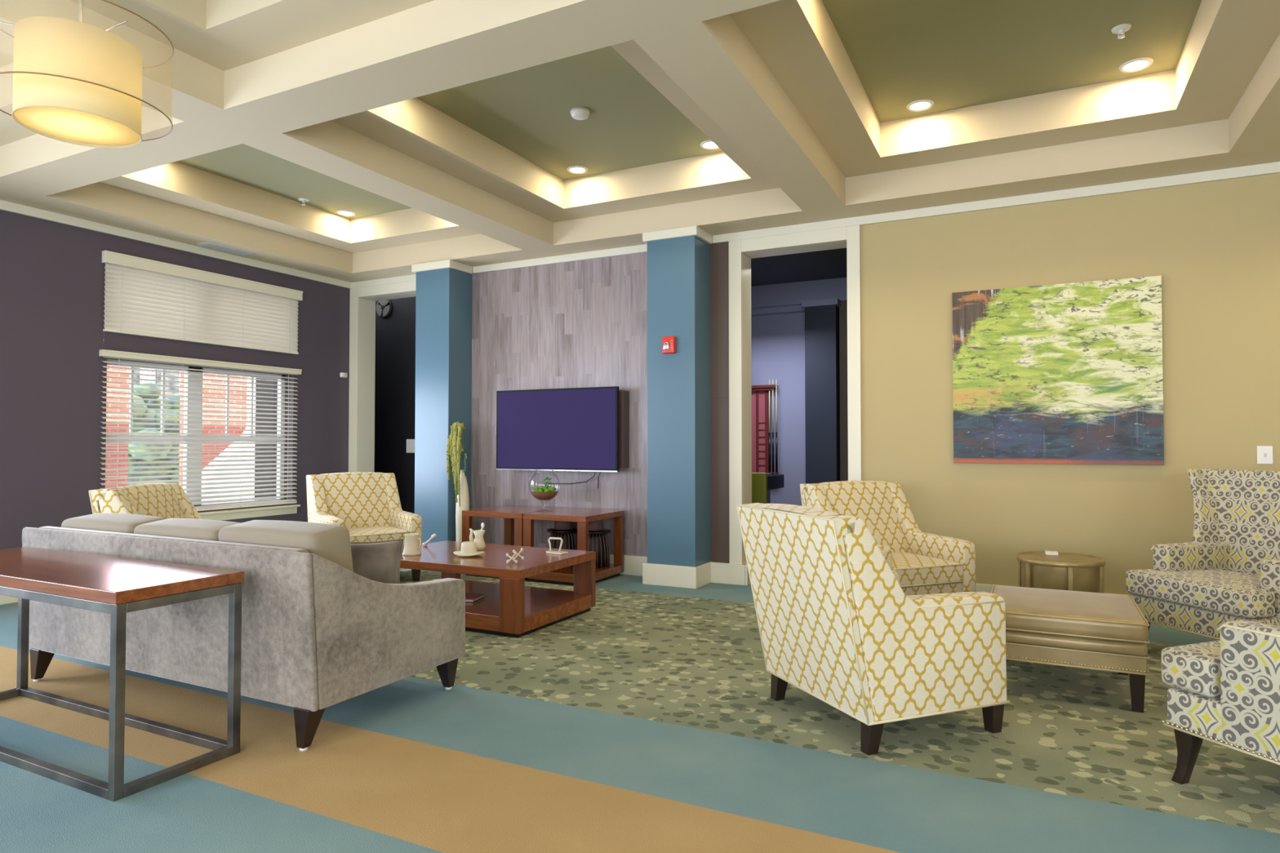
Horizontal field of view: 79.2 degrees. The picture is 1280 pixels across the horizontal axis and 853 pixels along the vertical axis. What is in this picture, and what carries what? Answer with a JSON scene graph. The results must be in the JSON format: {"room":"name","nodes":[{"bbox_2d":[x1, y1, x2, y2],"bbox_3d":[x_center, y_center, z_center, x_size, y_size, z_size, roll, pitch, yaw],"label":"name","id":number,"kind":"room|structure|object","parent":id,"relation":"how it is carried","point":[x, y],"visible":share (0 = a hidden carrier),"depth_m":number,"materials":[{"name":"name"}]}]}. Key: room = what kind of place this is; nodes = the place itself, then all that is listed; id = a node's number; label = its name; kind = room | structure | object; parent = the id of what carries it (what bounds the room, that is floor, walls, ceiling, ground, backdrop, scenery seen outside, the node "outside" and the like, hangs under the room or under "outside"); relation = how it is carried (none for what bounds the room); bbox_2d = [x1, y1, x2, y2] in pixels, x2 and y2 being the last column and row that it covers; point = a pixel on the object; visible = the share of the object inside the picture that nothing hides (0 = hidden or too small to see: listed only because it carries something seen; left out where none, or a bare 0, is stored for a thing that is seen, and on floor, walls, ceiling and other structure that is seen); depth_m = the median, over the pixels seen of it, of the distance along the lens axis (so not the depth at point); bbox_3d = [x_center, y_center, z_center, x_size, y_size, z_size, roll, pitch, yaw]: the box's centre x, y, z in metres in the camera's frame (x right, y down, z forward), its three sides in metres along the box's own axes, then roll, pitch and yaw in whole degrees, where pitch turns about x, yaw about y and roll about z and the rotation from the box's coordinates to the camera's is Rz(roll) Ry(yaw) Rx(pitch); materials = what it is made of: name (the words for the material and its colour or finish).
{"room":"community lounge","nodes":[
{"label":"community lounge","id":0,"kind":"room"},
{"bbox_2d":[0,209,350,549],"bbox_3d":[-5.787,-0.244,4.314,0.220,3.125,10.880,-1,-1,27],"label":"wall","id":1,"kind":"structure","parent":0,"point":[52,274],"depth_m":6.36,"materials":[{"name":"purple paint"}]},
{"bbox_2d":[0,595,17,604],"bbox_3d":[-5.684,1.247,4.219,0.020,0.140,10.420,-1,-1,27],"label":"baseboard","id":2,"kind":"structure","parent":1,"relation":"attached to","point":[3,599],"depth_m":5.89,"materials":[{"name":"beige paint"}]},
{"bbox_2d":[0,200,351,288],"bbox_3d":[-5.679,-1.723,4.281,0.030,0.070,10.420,-1,-1,27],"label":"trim","id":3,"kind":"structure","parent":1,"relation":"attached to","point":[6,206],"depth_m":6.92,"materials":[{"name":"beige paint"}]},
{"bbox_2d":[106,359,284,508],"bbox_3d":[-4.241,0.116,7.448,0.070,1.370,1.860,-1,-1,27],"label":"window","id":4,"kind":"structure","parent":1,"relation":"in","point":[108,360],"depth_m":7.39,"materials":[{"name":"white"}]},
{"bbox_2d":[98,349,302,511],"bbox_3d":[-4.083,0.083,7.363,0.066,1.422,1.984,-1,-1,27],"label":"window blind","id":5,"kind":"object","parent":4,"relation":"attached to","point":[104,353],"visible":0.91,"depth_m":7.28,"materials":[{"name":"beige paint"}]},
{"bbox_2d":[102,250,302,354],"bbox_3d":[-4.081,-1.051,7.384,0.072,0.829,1.997,-1,-1,27],"label":"window blind","id":6,"kind":"object","parent":1,"relation":"attached to","point":[144,297],"visible":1,"depth_m":7.24,"materials":[{"name":"beige paint"}]},
{"bbox_2d":[198,504,300,520],"bbox_3d":[-4.090,0.856,7.327,0.095,0.095,1.990,-1,-1,27],"label":"sill","id":7,"kind":"structure","parent":1,"relation":"attached to","point":[221,515],"depth_m":7.70,"materials":[{"name":"beige paint"}]},
{"bbox_2d":[339,372,347,377],"bbox_3d":[-3.366,-0.585,8.791,0.047,0.056,0.090,-1,-1,27],"label":"wall sensor","id":8,"kind":"object","parent":1,"relation":"attached to","point":[343,375],"visible":1,"depth_m":8.77,"materials":[{"name":"white plastic"}]},
{"bbox_2d":[254,296,415,513],"bbox_3d":[-3.104,-0.222,9.407,3.450,3.300,0.950,-1,-1,27],"label":"wall","id":9,"kind":"structure","parent":0,"point":[395,333],"depth_m":9.73,"materials":[{"name":"black paint"}]},
{"bbox_2d":[376,299,391,317],"bbox_3d":[-3.272,-1.517,9.867,0.256,0.256,0.030,-1,-1,27],"label":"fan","id":10,"kind":"object","parent":9,"relation":"in","point":[382,313],"visible":0.85,"depth_m":9.85,"materials":[{"name":"grey"}]},
{"bbox_2d":[406,439,414,453],"bbox_3d":[-2.798,0.243,9.592,0.260,0.170,0.024,-1,-1,27],"label":"keypad","id":11,"kind":"object","parent":9,"relation":"attached to","point":[410,442],"visible":0.45,"depth_m":9.61,"materials":[{"name":"white plastic"}]},
{"bbox_2d":[414,267,471,543],"bbox_3d":[-2.044,-0.139,8.042,0.445,3.075,0.360,-1,-1,27],"label":"pillar","id":12,"kind":"structure","parent":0,"point":[443,296],"depth_m":7.89,"materials":[{"name":"blue paint"}]},
{"bbox_2d":[411,259,472,274],"bbox_3d":[-2.058,-1.637,8.048,0.505,0.078,0.360,-1,-1,27],"label":"trim","id":13,"kind":"structure","parent":12,"relation":"attached to","point":[446,264],"depth_m":7.90,"materials":[{"name":"beige paint"}]},
{"bbox_2d":[471,252,647,556],"bbox_3d":[-0.716,-0.156,7.704,2.350,3.095,0.240,-1,-1,27],"label":"wall","id":14,"kind":"structure","parent":0,"point":[579,323],"depth_m":7.61,"materials":[{"name":"grey wood"}]},
{"bbox_2d":[496,386,629,488],"bbox_3d":[-0.767,0.116,7.472,1.387,0.953,0.208,-1,-1,27],"label":"television","id":15,"kind":"object","parent":14,"relation":"attached to","point":[581,429],"visible":0.95,"depth_m":7.34,"materials":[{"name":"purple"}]},
{"bbox_2d":[609,553,647,576],"bbox_3d":[-0.784,1.299,7.550,2.180,0.180,0.040,-1,-1,27],"label":"baseboard","id":16,"kind":"structure","parent":14,"relation":"attached to","point":[633,565],"depth_m":7.17,"materials":[{"name":"beige paint"}]},
{"bbox_2d":[0,0,1279,282],"bbox_3d":[-0.570,-2.044,1.792,12.000,0.465,11.200,-1,-1,27],"label":"ceiling","id":17,"kind":"structure","parent":0,"point":[447,129],"depth_m":4.95,"materials":[{"name":"beige paint"}]},
{"bbox_2d":[0,0,173,148],"bbox_3d":[-1.853,-1.622,2.570,0.529,1.276,0.529,-1,-1,27],"label":"pendant lamp","id":18,"kind":"object","parent":17,"relation":"hanging from","point":[79,82],"visible":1,"depth_m":2.44,"materials":[{"name":"fabric"}]},
{"bbox_2d":[13,106,140,145],"bbox_3d":[-1.853,-0.996,2.556,0.338,0.004,0.338,-1,-1,27],"label":"diffuser","id":19,"kind":"object","parent":18,"relation":"attached to","point":[76,125],"depth_m":2.54,"materials":[{"name":"white plastic"}]},
{"bbox_2d":[196,241,256,255],"bbox_3d":[-3.925,-1.684,7.348,0.180,0.014,0.480,-1,-1,27],"label":"ceiling vent","id":20,"kind":"object","parent":17,"relation":"in","point":[210,245],"visible":1,"depth_m":7.32,"materials":[{"name":"grey metal"}]},
{"bbox_2d":[297,198,309,205],"bbox_3d":[-3.196,-2.131,7.346,0.096,0.052,0.096,-1,-1,27],"label":"sprinkler","id":21,"kind":"object","parent":17,"relation":"attached to","point":[303,200],"visible":1,"depth_m":7.33,"materials":[{"name":"white plastic"}]},
{"bbox_2d":[336,209,355,216],"bbox_3d":[-2.954,-2.143,7.768,0.180,0.009,0.180,-1,-1,27],"label":"recessed light","id":22,"kind":"object","parent":17,"relation":"in","point":[347,213],"visible":1,"depth_m":7.76,"materials":[{"name":"white glass"}]},
{"bbox_2d":[566,165,587,173],"bbox_3d":[-0.529,-2.170,6.537,0.180,0.009,0.180,-1,-1,27],"label":"recessed light","id":23,"kind":"object","parent":17,"relation":"in","point":[573,169],"visible":1,"depth_m":6.53,"materials":[{"name":"white"}]},
{"bbox_2d":[569,106,590,119],"bbox_3d":[-0.418,-2.175,5.394,0.140,0.048,0.140,-1,-1,27],"label":"smoke detector","id":24,"kind":"object","parent":17,"relation":"attached to","point":[579,113],"visible":1,"depth_m":5.36,"materials":[{"name":"white plastic"}]},
{"bbox_2d":[700,139,719,149],"bbox_3d":[0.554,-2.182,5.986,0.180,0.009,0.180,-1,-1,27],"label":"recessed light","id":25,"kind":"object","parent":17,"relation":"in","point":[707,144],"visible":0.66,"depth_m":5.99,"materials":[{"name":"white"}]},
{"bbox_2d":[906,99,933,111],"bbox_3d":[1.919,-2.196,5.294,0.180,0.009,0.180,-1,-1,27],"label":"recessed light","id":26,"kind":"object","parent":17,"relation":"in","point":[918,105],"visible":1,"depth_m":5.29,"materials":[{"name":"white glass"}]},
{"bbox_2d":[1111,23,1131,38],"bbox_3d":[2.684,-2.196,4.312,0.096,0.052,0.096,-1,-1,27],"label":"sprinkler","id":27,"kind":"object","parent":17,"relation":"attached to","point":[1121,28],"visible":1,"depth_m":4.30,"materials":[{"name":"white plastic"}]},
{"bbox_2d":[1118,57,1153,72],"bbox_3d":[3.033,-2.209,4.728,0.180,0.009,0.180,-1,-1,27],"label":"recessed light","id":28,"kind":"object","parent":17,"relation":"in","point":[1136,64],"visible":1,"depth_m":4.72,"materials":[{"name":"white glass"}]},
{"bbox_2d":[0,568,1279,852],"bbox_3d":[-0.625,1.260,1.614,12.000,0.001,10.960,-1,-1,27],"label":"floor","id":29,"kind":"structure","parent":0,"point":[646,719],"depth_m":2.94,"materials":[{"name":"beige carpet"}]},
{"bbox_2d":[0,546,244,801],"bbox_3d":[-2.408,0.938,3.223,1.620,0.715,0.484,-1,-1,27],"label":"console table","id":30,"kind":"object","parent":29,"relation":"on","point":[116,586],"visible":1,"depth_m":2.96,"materials":[{"name":"brown wood"}]},
{"bbox_2d":[88,482,202,519],"bbox_3d":[-3.021,0.862,5.231,0.892,0.953,0.782,0,-1,-3],"label":"armchair","id":31,"kind":"object","parent":29,"relation":"on","point":[166,500],"visible":0.1,"depth_m":5.12,"materials":[{"name":"yellow fabric"}]},
{"bbox_2d":[22,513,465,751],"bbox_3d":[-2.032,0.873,3.930,2.120,0.874,0.960,-1,-1,27],"label":"sofa","id":32,"kind":"object","parent":29,"relation":"on","point":[317,634],"visible":0.8,"depth_m":3.35,"materials":[{"name":"beige fabric"}]},
{"bbox_2d":[61,513,166,533],"bbox_3d":[-2.699,0.688,4.004,0.652,0.448,0.234,-1,6,27],"label":"cushion","id":33,"kind":"object","parent":32,"relation":"on","point":[113,522],"depth_m":3.91,"materials":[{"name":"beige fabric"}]},
{"bbox_2d":[133,518,240,541],"bbox_3d":[-2.133,0.682,3.716,0.652,0.448,0.234,-1,6,27],"label":"cushion","id":34,"kind":"object","parent":32,"relation":"on","point":[187,528],"depth_m":3.64,"materials":[{"name":"grey fabric"}]},
{"bbox_2d":[217,520,353,572],"bbox_3d":[-1.567,0.656,3.429,0.652,0.448,0.234,-1,6,27],"label":"cushion","id":35,"kind":"object","parent":32,"relation":"on","point":[331,542],"depth_m":3.31,"materials":[{"name":"grey fabric"}]},
{"bbox_2d":[350,538,404,583],"bbox_3d":[-1.315,0.693,3.659,0.370,0.308,0.148,0,-1,-12],"label":"throw pillow","id":36,"kind":"object","parent":32,"relation":"on","point":[377,561],"visible":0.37,"depth_m":3.64,"materials":[{"name":"grey fabric"}]},
{"bbox_2d":[306,471,422,581],"bbox_3d":[-2.499,0.900,6.990,0.782,0.953,0.892,1,-2,-36],"label":"armchair","id":37,"kind":"object","parent":29,"relation":"on","point":[367,504],"visible":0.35,"depth_m":7.08,"materials":[{"name":"yellow fabric"}]},
{"bbox_2d":[347,525,409,546],"bbox_3d":[-2.407,0.985,6.862,0.556,0.151,0.572,1,-2,-36],"label":"seat cushion","id":38,"kind":"object","parent":37,"relation":"on","point":[357,533],"depth_m":6.72,"materials":[{"name":"yellow fabric"}]},
{"bbox_2d":[455,469,469,542],"bbox_3d":[-1.767,0.912,7.699,0.148,0.960,0.118,-1,-1,27],"label":"floor vase","id":39,"kind":"object","parent":29,"relation":"on","point":[464,496],"visible":0.59,"depth_m":7.66,"materials":[{"name":"beige ceramic"}]},
{"bbox_2d":[445,421,467,506],"bbox_3d":[-1.805,0.368,7.620,0.228,0.845,0.131,0,-1,-3],"label":"amaranth spray","id":40,"kind":"object","parent":39,"relation":"in","point":[454,448],"visible":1,"depth_m":7.60,"materials":[{"name":"green plant"}]},
{"bbox_2d":[400,540,595,637],"bbox_3d":[-1.170,1.131,5.573,1.415,0.430,0.950,-1,-1,27],"label":"coffee table","id":41,"kind":"object","parent":29,"relation":"on","point":[509,607],"visible":0.55,"depth_m":5.25,"materials":[{"name":"brown wood"}]},
{"bbox_2d":[402,533,421,555],"bbox_3d":[-1.628,0.841,5.521,0.130,0.147,0.130,0,-1,-15],"label":"tankard","id":42,"kind":"object","parent":41,"relation":"on","point":[412,544],"visible":1,"depth_m":5.48,"materials":[{"name":"beige ceramic"}]},
{"bbox_2d":[422,533,435,546],"bbox_3d":[-1.625,0.875,5.967,0.119,0.098,0.054,-1,-1,27],"label":"ornament","id":43,"kind":"object","parent":41,"relation":"on","point":[433,535],"visible":1,"depth_m":5.96,"materials":[{"name":"white ceramic"}]},
{"bbox_2d":[453,541,484,556],"bbox_3d":[-1.208,0.862,5.464,0.221,0.091,0.177,0,-1,7],"label":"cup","id":44,"kind":"object","parent":41,"relation":"on","point":[468,548],"visible":1,"depth_m":5.43,"materials":[{"name":"beige ceramic"}]},
{"bbox_2d":[465,593,484,602],"bbox_3d":[-1.253,1.207,5.457,0.248,0.022,0.188,0,-1,13],"label":"book","id":45,"kind":"object","parent":41,"relation":"on","point":[469,597],"visible":0.32,"depth_m":5.42,"materials":[{"name":"beige paper"}]},
{"bbox_2d":[469,522,485,550],"bbox_3d":[-1.246,0.818,5.796,0.188,0.203,0.100,0,-1,15],"label":"creamer","id":46,"kind":"object","parent":41,"relation":"on","point":[478,539],"visible":0.77,"depth_m":5.76,"materials":[{"name":"beige ceramic"}]},
{"bbox_2d":[506,547,524,564],"bbox_3d":[-0.828,0.858,5.124,0.120,0.108,0.098,0,-1,-13],"label":"ornament","id":47,"kind":"object","parent":41,"relation":"on","point":[513,557],"visible":1,"depth_m":5.12,"materials":[{"name":"beige ceramic"}]},
{"bbox_2d":[463,579,591,631],"bbox_3d":[-1.170,1.268,5.571,1.409,0.095,0.944,-1,-1,27],"label":"shelf","id":48,"kind":"object","parent":41,"relation":"attached to","point":[544,607],"depth_m":5.25,"materials":[{"name":"brown wood"}]},
{"bbox_2d":[546,537,568,555],"bbox_3d":[-0.610,0.857,5.575,0.173,0.117,0.085,-1,-1,33],"label":"ornament","id":49,"kind":"object","parent":41,"relation":"on","point":[559,552],"visible":1,"depth_m":5.55,"materials":[{"name":"beige ceramic"}]},
{"bbox_2d":[462,505,563,579],"bbox_3d":[-1.195,1.084,7.329,0.680,0.600,0.695,-1,-1,27],"label":"side table","id":50,"kind":"object","parent":29,"relation":"on","point":[508,513],"visible":0.41,"depth_m":7.15,"materials":[{"name":"brown wood"}]},
{"bbox_2d":[523,507,624,585],"bbox_3d":[-0.594,1.077,7.024,0.650,0.600,0.695,-1,-1,27],"label":"side table","id":51,"kind":"object","parent":29,"relation":"on","point":[565,575],"visible":0.68,"depth_m":6.84,"materials":[{"name":"brown wood"}]},
{"bbox_2d":[528,469,559,511],"bbox_3d":[-0.880,0.584,7.132,0.289,0.390,0.289,-1,-1,27],"label":"bowl","id":52,"kind":"object","parent":51,"relation":"on","point":[543,493],"visible":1,"depth_m":7.08,"materials":[{"name":"clear glass"}]},
{"bbox_2d":[546,520,577,566],"bbox_3d":[-0.714,1.059,7.184,0.300,0.439,0.300,-1,-1,27],"label":"stool","id":53,"kind":"object","parent":51,"relation":"on","point":[565,531],"visible":0.58,"depth_m":7.09,"materials":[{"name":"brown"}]},
{"bbox_2d":[530,563,621,582],"bbox_3d":[-0.594,1.312,7.019,0.644,0.070,0.689,-1,-1,27],"label":"shelf","id":54,"kind":"object","parent":51,"relation":"attached to","point":[566,575],"depth_m":6.79,"materials":[{"name":"brown wood"}]},
{"bbox_2d":[588,519,610,568],"bbox_3d":[-0.420,1.057,7.101,0.300,0.439,0.300,-1,-1,27],"label":"stool","id":55,"kind":"object","parent":51,"relation":"on","point":[598,542],"visible":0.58,"depth_m":7.00,"materials":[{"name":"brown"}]},
{"bbox_2d":[737,502,1009,755],"bbox_3d":[1.016,0.824,3.486,0.892,0.953,0.782,0,-1,-21],"label":"armchair","id":56,"kind":"object","parent":29,"relation":"on","point":[837,624],"visible":1,"depth_m":3.16,"materials":[{"name":"yellow fabric"}]},
{"bbox_2d":[800,480,975,595],"bbox_3d":[1.678,0.863,5.301,0.782,0.953,0.892,0,-1,-21],"label":"armchair","id":57,"kind":"object","parent":29,"relation":"on","point":[925,563],"visible":0.34,"depth_m":5.43,"materials":[{"name":"yellow fabric"}]},
{"bbox_2d":[892,551,963,587],"bbox_3d":[1.733,0.948,5.154,0.556,0.151,0.572,0,-1,-21],"label":"seat cushion","id":58,"kind":"object","parent":57,"relation":"on","point":[914,569],"depth_m":4.94,"materials":[{"name":"yellow fabric"}]},
{"bbox_2d":[1016,551,1105,593],"bbox_3d":[2.627,1.073,4.835,0.490,0.514,0.490,-1,-1,27],"label":"table","id":59,"kind":"object","parent":29,"relation":"on","point":[1070,571],"visible":0.53,"depth_m":4.68,"materials":[{"name":"gold metal"}]},
{"bbox_2d":[1044,551,1057,555],"bbox_3d":[2.653,0.815,4.984,0.070,0.018,0.060,0,-1,21],"label":"cards","id":60,"kind":"object","parent":59,"relation":"on","point":[1047,553],"visible":1,"depth_m":4.96,"materials":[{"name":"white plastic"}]},
{"bbox_2d":[991,585,1150,712],"bbox_3d":[2.162,1.097,3.959,0.676,0.427,0.736,-1,-1,27],"label":"ottoman","id":61,"kind":"object","parent":29,"relation":"on","point":[1096,631],"visible":0.83,"depth_m":3.65,"materials":[{"name":"gold leather"}]},
{"bbox_2d":[992,585,1148,641],"bbox_3d":[2.163,0.945,3.963,0.670,0.121,0.730,-1,-1,27],"label":"cushion","id":62,"kind":"object","parent":61,"relation":"on","point":[1046,615],"depth_m":3.71,"materials":[{"name":"beige"}]},
{"bbox_2d":[1125,468,1279,639],"bbox_3d":[3.363,0.788,4.341,0.833,1.062,0.971,0,-1,-15],"label":"chair","id":63,"kind":"object","parent":29,"relation":"on","point":[1229,570],"visible":0.79,"depth_m":4.50,"materials":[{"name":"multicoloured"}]},
{"bbox_2d":[1125,568,1275,618],"bbox_3d":[3.245,0.911,4.307,0.590,0.135,0.730,0,-1,-15],"label":"seat cushion","id":64,"kind":"object","parent":63,"relation":"on","point":[1228,594],"depth_m":4.19,"materials":[{"name":"multicoloured fabric"}]},
{"bbox_2d":[1160,619,1279,784],"bbox_3d":[2.394,0.750,2.590,0.971,1.062,0.833,0,-1,-21],"label":"chair","id":65,"kind":"object","parent":29,"relation":"on","point":[1226,691],"visible":1,"depth_m":2.62,"materials":[{"name":"multicoloured fabric"}]},
{"bbox_2d":[1160,640,1220,697],"bbox_3d":[2.351,0.876,2.701,0.730,0.135,0.590,0,-1,-21],"label":"seat cushion","id":66,"kind":"object","parent":65,"relation":"on","point":[1193,670],"depth_m":2.75,"materials":[{"name":"multicoloured fabric"}]},
{"bbox_2d":[647,235,711,567],"bbox_3d":[0.345,-0.165,6.829,0.455,3.075,0.360,-1,-1,27],"label":"pillar","id":67,"kind":"structure","parent":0,"point":[679,494],"depth_m":6.67,"materials":[{"name":"blue paint"}]},
{"bbox_2d":[662,336,675,354],"bbox_3d":[0.247,-0.701,6.655,0.116,0.146,0.058,-1,-1,27],"label":"fire alarm","id":68,"kind":"object","parent":67,"relation":"attached to","point":[668,343],"visible":1,"depth_m":6.63,"materials":[{"name":"red plastic"}]},
{"bbox_2d":[642,561,711,588],"bbox_3d":[0.330,1.282,6.777,0.505,0.180,0.370,-1,-1,27],"label":"trim","id":69,"kind":"structure","parent":67,"relation":"attached to","point":[671,575],"depth_m":6.62,"materials":[{"name":"beige paint"}]},
{"bbox_2d":[642,225,711,244],"bbox_3d":[0.332,-1.663,6.834,0.515,0.078,0.360,-1,-1,27],"label":"trim","id":70,"kind":"structure","parent":67,"relation":"attached to","point":[695,230],"depth_m":6.68,"materials":[{"name":"beige paint"}]},
{"bbox_2d":[710,235,751,563],"bbox_3d":[0.638,-0.171,7.013,0.690,3.095,0.246,-1,-1,27],"label":"wall","id":71,"kind":"structure","parent":0,"point":[719,252],"depth_m":6.84,"materials":[{"name":"brown paint"}]},
{"bbox_2d":[711,561,750,585],"bbox_3d":[0.838,1.284,6.850,0.335,0.178,0.300,-1,-1,27],"label":"baseboard","id":72,"kind":"structure","parent":71,"relation":"attached to","point":[721,572],"depth_m":6.71,"materials":[{"name":"beige paint"}]},
{"bbox_2d":[751,248,847,286],"bbox_3d":[1.966,-1.850,8.106,6.800,0.100,2.840,-1,-1,27],"label":"ceiling","id":73,"kind":"structure","parent":0,"point":[826,264],"depth_m":8.72,"materials":[{"name":"black paint"}]},
{"bbox_2d":[751,300,848,506],"bbox_3d":[2.011,-0.399,8.164,6.800,3.600,3.040,-1,-1,27],"label":"wall","id":74,"kind":"structure","parent":0,"point":[777,340],"depth_m":9.71,"materials":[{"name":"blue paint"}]},
{"bbox_2d":[751,384,778,474],"bbox_3d":[1.475,0.053,9.839,0.560,1.150,0.120,-1,-1,27],"label":"cue rack","id":75,"kind":"object","parent":74,"relation":"attached to","point":[760,393],"visible":0.57,"depth_m":9.82,"materials":[{"name":"red wood"}]},
{"bbox_2d":[768,379,770,472],"bbox_3d":[1.632,-0.010,9.739,0.028,1.170,0.028,1,-2,-41],"label":"stick","id":76,"kind":"object","parent":75,"relation":"on","point":[769,466],"visible":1,"depth_m":9.73,"materials":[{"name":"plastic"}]},
{"bbox_2d":[772,378,774,472],"bbox_3d":[1.672,-0.011,9.719,0.028,1.170,0.028,1,-2,-41],"label":"stick","id":77,"kind":"object","parent":75,"relation":"on","point":[773,468],"visible":1,"depth_m":9.71,"materials":[{"name":"wood"}]},
{"bbox_2d":[775,378,777,472],"bbox_3d":[1.712,-0.011,9.699,0.028,1.170,0.028,1,-2,-41],"label":"stick","id":78,"kind":"object","parent":75,"relation":"on","point":[776,450],"visible":1,"depth_m":9.69,"materials":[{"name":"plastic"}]},
{"bbox_2d":[751,277,847,315],"bbox_3d":[2.522,-1.606,9.197,6.800,0.340,0.379,-1,-1,27],"label":"trim","id":79,"kind":"structure","parent":74,"relation":"attached to","point":[790,297],"depth_m":9.49,"materials":[{"name":"purple paint"}]},
{"bbox_2d":[804,304,839,484],"bbox_3d":[2.224,-0.003,9.337,0.370,2.860,0.340,-1,-1,27],"label":"pillar","id":80,"kind":"structure","parent":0,"point":[822,376],"depth_m":9.19,"materials":[{"name":"blue paint"}]},
{"bbox_2d":[860,173,1279,595],"bbox_3d":[4.322,-0.226,5.146,5.750,3.125,0.240,-1,-1,27],"label":"wall","id":81,"kind":"structure","parent":0,"point":[1214,246],"depth_m":5.57,"materials":[{"name":"beige paint"}]},
{"bbox_2d":[351,161,1279,288],"bbox_3d":[1.742,-1.678,6.337,11.400,0.070,0.030,-1,-1,27],"label":"trim","id":82,"kind":"structure","parent":81,"relation":"attached to","point":[1271,167],"depth_m":6.04,"materials":[{"name":"beige paint"}]},
{"bbox_2d":[975,583,1128,595],"bbox_3d":[4.312,1.253,4.973,5.640,0.160,0.020,-1,-1,27],"label":"baseboard","id":83,"kind":"structure","parent":81,"relation":"attached to","point":[979,587],"depth_m":5.83,"materials":[{"name":"beige paint"}]},
{"bbox_2d":[951,275,1164,465],"bbox_3d":[3.014,-0.383,5.656,1.347,1.310,0.038,-1,-1,27],"label":"painting","id":84,"kind":"object","parent":81,"relation":"attached to","point":[1064,373],"visible":1,"depth_m":5.61,"materials":[{"name":"paint"}]},
{"bbox_2d":[1257,445,1273,464],"bbox_3d":[4.119,0.188,5.094,0.084,0.120,0.018,-1,-1,27],"label":"light switch","id":85,"kind":"object","parent":81,"relation":"attached to","point":[1264,453],"visible":1,"depth_m":5.10,"materials":[{"name":"white plastic"}]},
{"bbox_3d":[-0.760,-0.155,7.727,5.650,3.095,0.240,-1,-1,27],"label":"wall header","id":86,"kind":"structure","parent":0,"visible":0},
{"bbox_2d":[348,280,416,472],"bbox_3d":[-2.700,-0.089,8.694,1.305,3.005,0.270,-1,-1,27],"label":"door frame","id":87,"kind":"structure","parent":86,"relation":"in","point":[362,310],"depth_m":8.87,"materials":[{"name":"beige paint"}]},
{"bbox_2d":[728,224,862,564],"bbox_3d":[1.345,-0.134,6.640,1.132,3.005,0.270,-1,-1,27],"label":"door frame","id":88,"kind":"structure","parent":86,"relation":"in","point":[848,237],"depth_m":6.73,"materials":[{"name":"beige paint"}]},
{"bbox_3d":[2.011,1.411,8.125,6.800,0.020,3.040,-1,-1,27],"label":"floor","id":89,"kind":"structure","parent":0,"visible":0},
{"bbox_2d":[751,472,767,503],"bbox_3d":[1.172,0.934,8.029,0.440,0.930,0.490,-1,-1,27],"label":"chair","id":90,"kind":"object","parent":89,"relation":"on","point":[759,480],"visible":0.18,"depth_m":7.75,"materials":[{"name":"green fabric"}]},
{"bbox_2d":[767,473,784,503],"bbox_3d":[0.602,0.990,9.136,1.980,0.866,0.970,-1,-1,27],"label":"pool table","id":91,"kind":"object","parent":89,"relation":"on","point":[774,481],"visible":0.08,"depth_m":8.88,"materials":[{"name":"black wood"}]},
{"label":"outside","id":92,"kind":"structure","parent":0,"visible":0},
{"bbox_3d":[-27.701,1.901,19.643,52.780,0.200,70.000,-1,-1,27],"label":"ground","id":93,"kind":"structure","parent":92,"visible":0},
{"bbox_2d":[105,364,129,487],"bbox_3d":[-6.454,-0.997,9.398,0.200,5.150,0.370,-1,-1,27],"label":"brick pier","id":94,"kind":"structure","parent":93,"relation":"on","point":[115,370],"depth_m":9.38,"materials":[{"name":"red brick"}]},
{"bbox_2d":[128,382,180,484],"bbox_3d":[-9.114,0.393,13.855,2.484,2.580,2.354,-1,-1,27],"label":"tree","id":95,"kind":"object","parent":93,"relation":"on","point":[148,383],"visible":0.3,"depth_m":13.67,"materials":[{"name":"green plant"}]},
{"bbox_2d":[128,367,180,456],"bbox_3d":[-16.508,-0.411,23.767,3.050,4.600,4.200,-1,-1,27],"label":"building","id":96,"kind":"structure","parent":93,"relation":"on","point":[135,371],"depth_m":23.83,"materials":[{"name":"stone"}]},
{"bbox_2d":[178,371,255,488],"bbox_3d":[-5.777,-1.349,12.770,0.560,6.000,3.320,-1,-1,27],"label":"brick building","id":97,"kind":"structure","parent":93,"relation":"on","point":[181,375],"depth_m":11.41,"materials":[{"name":"red brick"}]},
{"bbox_2d":[201,413,255,504],"bbox_3d":[-5.912,0.558,10.985,0.300,2.090,1.850,-1,-1,27],"label":"wall","id":98,"kind":"structure","parent":93,"relation":"on","point":[254,420],"depth_m":10.98,"materials":[{"name":"white"}]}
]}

